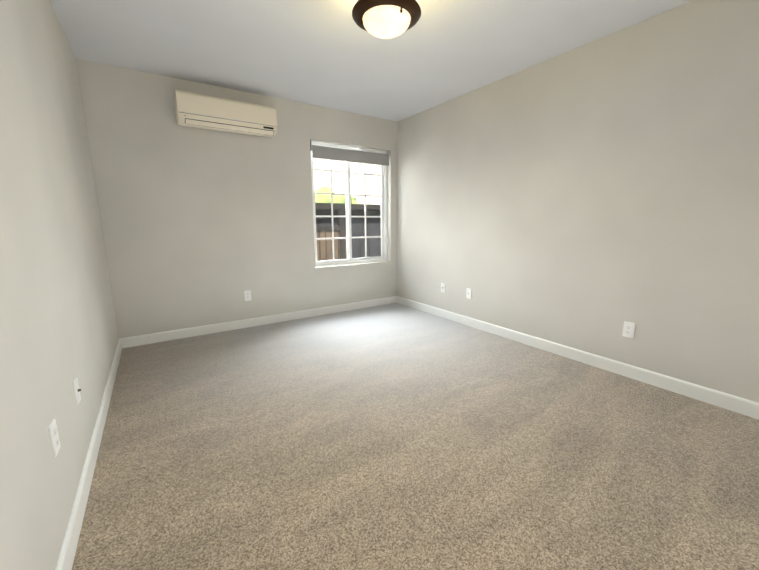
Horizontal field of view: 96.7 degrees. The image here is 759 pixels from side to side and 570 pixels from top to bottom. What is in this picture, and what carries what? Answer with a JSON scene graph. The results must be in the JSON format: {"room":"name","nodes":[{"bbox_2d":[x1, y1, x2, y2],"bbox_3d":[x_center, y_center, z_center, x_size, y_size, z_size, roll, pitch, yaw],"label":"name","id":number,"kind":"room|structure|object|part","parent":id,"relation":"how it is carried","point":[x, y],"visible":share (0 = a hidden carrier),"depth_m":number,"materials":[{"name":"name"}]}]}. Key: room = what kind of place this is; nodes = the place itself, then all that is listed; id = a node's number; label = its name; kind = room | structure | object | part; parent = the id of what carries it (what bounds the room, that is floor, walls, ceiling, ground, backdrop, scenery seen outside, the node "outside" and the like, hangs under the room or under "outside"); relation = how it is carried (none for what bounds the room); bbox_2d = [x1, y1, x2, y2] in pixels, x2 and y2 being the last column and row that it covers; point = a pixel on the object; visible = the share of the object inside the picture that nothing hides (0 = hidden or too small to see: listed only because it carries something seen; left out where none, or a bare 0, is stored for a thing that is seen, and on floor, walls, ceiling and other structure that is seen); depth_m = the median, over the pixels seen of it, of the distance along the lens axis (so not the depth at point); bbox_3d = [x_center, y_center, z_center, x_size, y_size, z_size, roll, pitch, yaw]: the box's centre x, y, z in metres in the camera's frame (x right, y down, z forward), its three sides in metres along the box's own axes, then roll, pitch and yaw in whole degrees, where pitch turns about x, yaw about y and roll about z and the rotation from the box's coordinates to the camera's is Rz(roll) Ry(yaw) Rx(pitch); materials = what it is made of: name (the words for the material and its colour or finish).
{"room":"empty bedroom","nodes":[
{"label":"empty bedroom","id":0,"kind":"room"},
{"bbox_2d":[0,0,118,569],"bbox_3d":[-1.335,-0.290,1.177,0.160,2.440,4.470,-7,13,-33],"label":"wall","id":1,"kind":"structure","parent":0,"point":[58,329],"depth_m":1.30,"materials":[{"name":"beige paint"}]},
{"bbox_2d":[48,418,60,457],"bbox_3d":[-1.125,0.529,1.171,0.008,0.115,0.070,-7,13,-33],"label":"electrical outlet","id":2,"kind":"object","parent":1,"relation":"attached to","point":[54,436],"visible":0.96,"depth_m":1.16,"materials":[{"name":"white plastic"}]},
{"bbox_2d":[73,376,80,404],"bbox_3d":[-1.357,0.475,1.522,0.016,0.115,0.070,-7,13,-33],"label":"electrical outlet","id":3,"kind":"object","parent":1,"relation":"attached to","point":[77,390],"visible":0.96,"depth_m":1.51,"materials":[{"name":"white plastic"}]},
{"bbox_2d":[55,339,121,569],"bbox_3d":[-1.257,0.853,1.440,0.014,0.095,4.150,-7,13,-33],"label":"baseboard","id":4,"kind":"structure","parent":1,"relation":"attached to","point":[65,561],"depth_m":1.43,"materials":[{"name":"white wood"}]},
{"bbox_2d":[76,59,396,337],"bbox_3d":[-1.133,-0.792,3.856,3.200,2.440,0.160,-7,13,-33],"label":"wall","id":5,"kind":"structure","parent":0,"point":[201,227],"depth_m":3.40,"materials":[{"name":"beige paint"}]},
{"bbox_2d":[174,89,276,136],"bbox_3d":[-1.456,-1.633,3.257,0.880,0.276,0.209,-7,13,-33],"label":"air conditioner","id":6,"kind":"object","parent":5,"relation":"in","point":[197,110],"visible":1,"depth_m":3.16,"materials":[{"name":"beige plastic"}]},
{"bbox_2d":[244,290,250,300],"bbox_3d":[-1.446,0.117,3.708,0.070,0.115,0.008,-7,13,-33],"label":"electrical outlet","id":7,"kind":"object","parent":5,"relation":"attached to","point":[247,294],"visible":1,"depth_m":3.70,"materials":[{"name":"white plastic"}]},
{"bbox_2d":[119,296,396,347],"bbox_3d":[-1.079,0.373,4.000,3.200,0.095,0.014,-7,13,-33],"label":"baseboard","id":8,"kind":"structure","parent":5,"relation":"attached to","point":[132,341],"depth_m":3.72,"materials":[{"name":"white wood"}]},
{"bbox_2d":[311,141,386,266],"bbox_3d":[-0.379,-1.011,4.364,1.125,1.475,0.079,-7,13,-33],"label":"window","id":9,"kind":"structure","parent":5,"relation":"in","point":[383,216],"depth_m":4.37,"materials":[{"name":"white plastic"}]},
{"bbox_2d":[310,139,389,165],"bbox_3d":[-0.340,-1.624,4.185,1.101,0.201,0.072,-7,13,-33],"label":"roller shade","id":10,"kind":"object","parent":9,"relation":"attached to","point":[330,153],"visible":0.9,"depth_m":4.13,"materials":[{"name":"grey fabric"}]},
{"bbox_2d":[313,158,380,204],"bbox_3d":[-4.177,-4.232,12.244,16.000,6.850,0.300,-7,13,-33],"label":"sky","id":11,"kind":"structure","parent":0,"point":[340,165],"depth_m":14.10,"materials":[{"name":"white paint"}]},
{"bbox_2d":[49,0,691,121],"bbox_3d":[0.056,-1.727,1.857,3.520,0.120,4.470,-7,13,-33],"label":"ceiling","id":12,"kind":"structure","parent":0,"point":[331,54],"depth_m":2.48,"materials":[{"name":"white paint"}]},
{"bbox_2d":[352,0,420,38],"bbox_3d":[0.039,-1.539,1.874,0.384,0.255,0.384,-7,13,-33],"label":"ceiling lamp","id":13,"kind":"object","parent":12,"relation":"hanging from","point":[385,19],"visible":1,"depth_m":1.81,"materials":[{"name":"white glass"}]},
{"bbox_3d":[0.039,-1.451,1.890,0.276,0.076,0.276,-7,13,-33],"label":"lamp shade","id":14,"kind":"part","parent":13,"relation":"part of","materials":[{"name":"white glass"}]},
{"bbox_2d":[72,303,758,569],"bbox_3d":[0.069,0.780,2.326,3.520,0.100,4.470,-7,13,-33],"label":"floor","id":15,"kind":"structure","parent":0,"point":[394,436],"depth_m":1.65,"materials":[{"name":"carpet"}]},
{"bbox_2d":[397,0,758,402],"bbox_3d":[1.460,-0.647,3.007,0.160,2.440,4.470,-7,13,-33],"label":"wall","id":16,"kind":"structure","parent":0,"point":[592,197],"depth_m":2.47,"materials":[{"name":"beige paint"}]},
{"bbox_2d":[441,283,444,292],"bbox_3d":[0.757,0.034,4.052,0.016,0.115,0.070,-7,13,-33],"label":"electrical outlet","id":17,"kind":"object","parent":16,"relation":"attached to","point":[443,287],"visible":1,"depth_m":4.05,"materials":[{"name":"white plastic"}]},
{"bbox_2d":[466,288,471,298],"bbox_3d":[0.985,0.095,3.724,0.008,0.115,0.070,-7,13,-33],"label":"electrical outlet","id":18,"kind":"object","parent":16,"relation":"attached to","point":[468,292],"visible":1,"depth_m":3.72,"materials":[{"name":"white plastic"}]},
{"bbox_2d":[396,296,758,419],"bbox_3d":[1.394,0.515,3.175,0.014,0.095,4.150,-7,13,-33],"label":"baseboard","id":19,"kind":"structure","parent":16,"relation":"attached to","point":[743,406],"depth_m":2.57,"materials":[{"name":"white wood"}]},
{"bbox_2d":[622,321,634,337],"bbox_3d":[1.830,0.329,2.478,0.008,0.115,0.070,-7,13,-33],"label":"electrical outlet","id":20,"kind":"object","parent":16,"relation":"attached to","point":[628,329],"visible":1,"depth_m":2.48,"materials":[{"name":"white plastic"}]},
{"label":"outside","id":21,"kind":"structure","parent":0,"visible":0},
{"bbox_3d":[-4.675,-0.293,10.100,16.000,0.100,13.840,-7,13,-33],"label":"ground","id":22,"kind":"structure","parent":21,"visible":0},
{"bbox_2d":[315,186,359,203],"bbox_3d":[-2.016,-1.722,10.337,4.082,2.594,2.013,-7,13,-33],"label":"hedge","id":23,"kind":"object","parent":22,"relation":"on","point":[326,199],"depth_m":9.98,"materials":[{"name":"green plant"}]},
{"bbox_2d":[315,203,380,260],"bbox_3d":[-0.073,-1.047,8.615,5.300,1.880,1.850,-7,13,-33],"label":"fence","id":24,"kind":"object","parent":22,"relation":"on","point":[340,224],"depth_m":7.27,"materials":[{"name":"wood"}]}
]}

